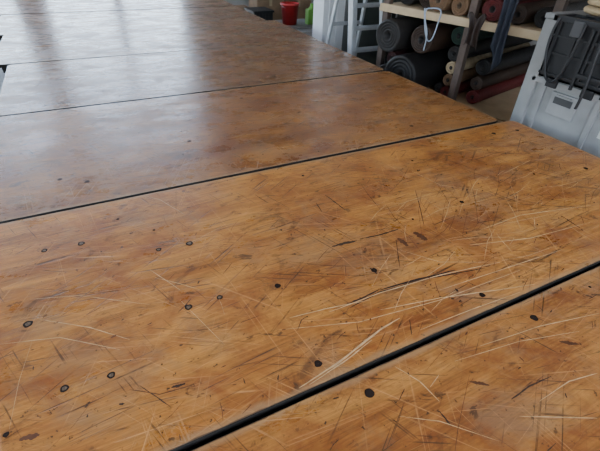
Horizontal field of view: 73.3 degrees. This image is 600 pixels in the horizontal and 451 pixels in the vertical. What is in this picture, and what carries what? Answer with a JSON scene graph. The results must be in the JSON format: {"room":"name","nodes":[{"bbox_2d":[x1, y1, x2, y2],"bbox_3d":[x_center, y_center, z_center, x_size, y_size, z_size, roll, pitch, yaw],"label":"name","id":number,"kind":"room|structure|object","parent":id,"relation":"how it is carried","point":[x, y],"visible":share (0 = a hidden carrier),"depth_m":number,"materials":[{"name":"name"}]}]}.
{"room":"upholstery workshop","nodes":[
{"label":"upholstery workshop","id":0,"kind":"room"},
{"bbox_2d":[0,32,311,91],"bbox_3d":[-1.371,-0.091,3.073,10.200,0.100,15.000,-15,40,-22],"label":"floor","id":1,"kind":"structure","parent":0,"point":[2,74],"depth_m":5.54,"materials":[{"name":"concrete"}]},
{"bbox_2d":[0,0,234,15],"bbox_3d":[-2.644,-2.945,6.137,3.100,0.783,1.242,-15,40,-22],"label":"work table","id":2,"kind":"object","parent":1,"relation":"on","point":[7,7],"visible":0.5,"depth_m":5.69,"materials":[{"name":"brown wood"}]},
{"bbox_2d":[0,6,265,40],"bbox_3d":[-2.056,-2.294,5.287,3.000,0.780,1.242,-15,40,-22],"label":"work table","id":3,"kind":"object","parent":1,"relation":"on","point":[70,21],"visible":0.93,"depth_m":4.94,"materials":[{"name":"brown wood"}]},
{"bbox_2d":[0,20,317,72],"bbox_3d":[-1.419,-1.660,4.455,2.990,0.784,1.242,-15,40,-22],"label":"work table","id":4,"kind":"object","parent":1,"relation":"on","point":[22,48],"visible":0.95,"depth_m":4.07,"materials":[{"name":"brown wood"}]},
{"bbox_2d":[0,40,382,116],"bbox_3d":[-0.829,-1.015,3.610,2.870,0.785,1.232,-15,40,-22],"label":"work table","id":5,"kind":"object","parent":1,"relation":"on","point":[26,88],"visible":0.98,"depth_m":3.20,"materials":[{"name":"brown wood"}]},
{"bbox_2d":[235,5,247,10],"bbox_3d":[-1.294,-4.275,8.322,0.500,0.423,0.451,-15,40,-22],"label":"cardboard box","id":6,"kind":"object","parent":1,"relation":"on","point":[239,6],"visible":0.13,"depth_m":8.26,"materials":[{"name":"brown cardboard"}]},
{"bbox_2d":[0,71,496,223],"bbox_3d":[-0.280,-0.356,2.746,2.885,0.783,1.247,-15,40,-22],"label":"work table","id":7,"kind":"object","parent":1,"relation":"on","point":[53,161],"visible":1,"depth_m":2.29,"materials":[{"name":"brown wood"}]},
{"bbox_2d":[249,0,283,19],"bbox_3d":[-0.722,-4.564,8.636,0.600,0.553,0.501,-15,40,-22],"label":"cardboard box","id":8,"kind":"object","parent":1,"relation":"on","point":[275,5],"visible":0.28,"depth_m":8.39,"materials":[{"name":"brown cardboard"}]},
{"bbox_2d":[275,18,312,31],"bbox_3d":[-0.315,-3.547,7.455,1.850,0.340,0.750,-15,40,-22],"label":"bench","id":9,"kind":"object","parent":1,"relation":"on","point":[300,25],"visible":0.02,"depth_m":7.27,"materials":[{"name":"white paint"}]},
{"bbox_2d":[244,7,273,19],"bbox_3d":[-0.719,-3.690,7.128,0.390,0.248,0.440,-15,40,-22],"label":"box","id":10,"kind":"object","parent":9,"relation":"on","point":[265,13],"visible":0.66,"depth_m":6.98,"materials":[{"name":"plastic"}]},
{"bbox_2d":[280,1,298,24],"bbox_3d":[-0.185,-3.804,7.234,0.344,0.340,0.336,-15,40,-22],"label":"bucket","id":11,"kind":"object","parent":9,"relation":"on","point":[289,9],"visible":0.99,"depth_m":7.15,"materials":[{"name":"plastic"}]},
{"bbox_2d":[305,3,313,24],"bbox_3d":[0.208,-3.840,7.312,0.190,0.330,0.144,-15,40,-22],"label":"jerry can","id":12,"kind":"object","parent":9,"relation":"on","point":[309,11],"visible":0.77,"depth_m":7.27,"materials":[{"name":"plastic"}]},
{"bbox_2d":[284,0,310,18],"bbox_3d":[-0.141,-4.767,8.985,0.600,0.503,0.501,-15,40,-22],"label":"cardboard box","id":13,"kind":"object","parent":1,"relation":"on","point":[303,4],"visible":0.27,"depth_m":8.78,"materials":[{"name":"brown cardboard"}]},
{"bbox_2d":[0,121,599,450],"bbox_3d":[0.278,0.280,1.912,3.000,0.781,1.172,-15,40,-22],"label":"work table","id":14,"kind":"object","parent":1,"relation":"on","point":[181,318],"visible":1,"depth_m":1.38,"materials":[{"name":"brown wood"}]},
{"bbox_2d":[312,0,345,49],"bbox_3d":[0.431,-4.107,4.323,0.360,5.000,0.310,-15,40,-22],"label":"support column","id":15,"kind":"structure","parent":1,"relation":"on","point":[322,11],"depth_m":5.25,"materials":[{"name":"white paint"}]},
{"bbox_2d":[326,0,384,63],"bbox_3d":[0.662,-2.374,4.698,0.540,1.780,0.860,-15,40,-22],"label":"step ladder","id":16,"kind":"object","parent":1,"relation":"on","point":[353,49],"visible":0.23,"depth_m":4.55,"materials":[{"name":"metal"}]},
{"bbox_2d":[341,0,405,64],"bbox_3d":[1.161,-2.971,5.773,1.350,1.500,0.585,-15,40,-22],"label":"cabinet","id":17,"kind":"object","parent":1,"relation":"on","point":[368,37],"visible":0.03,"depth_m":5.51,"materials":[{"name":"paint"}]},
{"bbox_2d":[184,265,599,450],"bbox_3d":[0.773,0.925,1.067,2.980,0.775,1.217,-15,40,-22],"label":"work table","id":18,"kind":"object","parent":1,"relation":"on","point":[523,375],"visible":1,"depth_m":1.05,"materials":[{"name":"brown wood"}]},
{"bbox_2d":[376,0,568,122],"bbox_3d":[1.899,-1.878,3.820,1.718,2.100,1.600,-26,45,-32],"label":"storage rack","id":19,"kind":"object","parent":1,"relation":"on","point":[500,107],"visible":0.22,"depth_m":3.47,"materials":[{"name":"beige wood"}]},
{"bbox_2d":[423,7,441,50],"bbox_3d":[1.097,-1.675,3.441,0.058,0.333,0.175,-26,45,-32],"label":"strap","id":20,"kind":"object","parent":19,"relation":"hanging from","point":[425,24],"visible":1,"depth_m":3.42,"materials":[{"name":"white fabric"}]},
{"bbox_2d":[463,12,486,50],"bbox_3d":[1.350,-1.512,3.146,0.055,0.267,0.150,-26,45,-32],"label":"hanging hide","id":21,"kind":"object","parent":19,"relation":"hanging from","point":[475,24],"visible":1,"depth_m":3.13,"materials":[{"name":"leather"}]},
{"bbox_2d":[376,0,588,103],"bbox_3d":[1.772,-1.651,3.879,1.754,1.375,1.421,-26,45,-32],"label":"rolls","id":22,"kind":"object","parent":19,"relation":"on","point":[404,37],"visible":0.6,"depth_m":3.62,"materials":[{"name":"fabric"}]},
{"bbox_2d":[490,0,518,69],"bbox_3d":[1.503,-1.505,2.934,0.054,0.716,0.150,-26,45,-33],"label":"hanging cloth","id":23,"kind":"object","parent":19,"relation":"hanging from","point":[497,45],"visible":1,"depth_m":2.98,"materials":[{"name":"dark blue-grey fabric"}]},
{"bbox_2d":[510,10,599,157],"bbox_3d":[2.031,-0.548,2.627,0.737,1.380,1.040,-15,40,-22],"label":"storage bin","id":24,"kind":"object","parent":1,"relation":"on","point":[549,111],"visible":0.35,"depth_m":2.54,"materials":[{"name":"grey plastic"}]},
{"bbox_2d":[538,13,599,109],"bbox_3d":[1.644,-0.856,2.187,0.206,0.435,0.660,-15,40,-22],"label":"plastic crate","id":25,"kind":"object","parent":24,"relation":"on","point":[572,55],"visible":1,"depth_m":2.24,"materials":[{"name":"black plastic"}]},
{"bbox_2d":[584,0,599,15],"bbox_3d":[1.993,-1.294,2.226,0.546,0.281,0.615,-15,40,-22],"label":"canvas","id":26,"kind":"object","parent":24,"relation":"on","point":[593,8],"visible":1,"depth_m":2.33},
{"bbox_2d":[224,0,248,6],"bbox_3d":[-4.596,-6.168,6.854,9.900,5.000,0.150,-15,40,-22],"label":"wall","id":27,"kind":"structure","parent":0,"point":[234,2],"depth_m":9.45,"materials":[{"name":"white paint"}]},
{"bbox_2d":[311,0,536,45],"bbox_3d":[3.207,-3.356,3.451,0.150,5.000,14.700,-15,40,-22],"label":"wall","id":28,"kind":"structure","parent":0,"point":[533,42],"depth_m":4.90,"materials":[{"name":"beige paint"}]}
]}

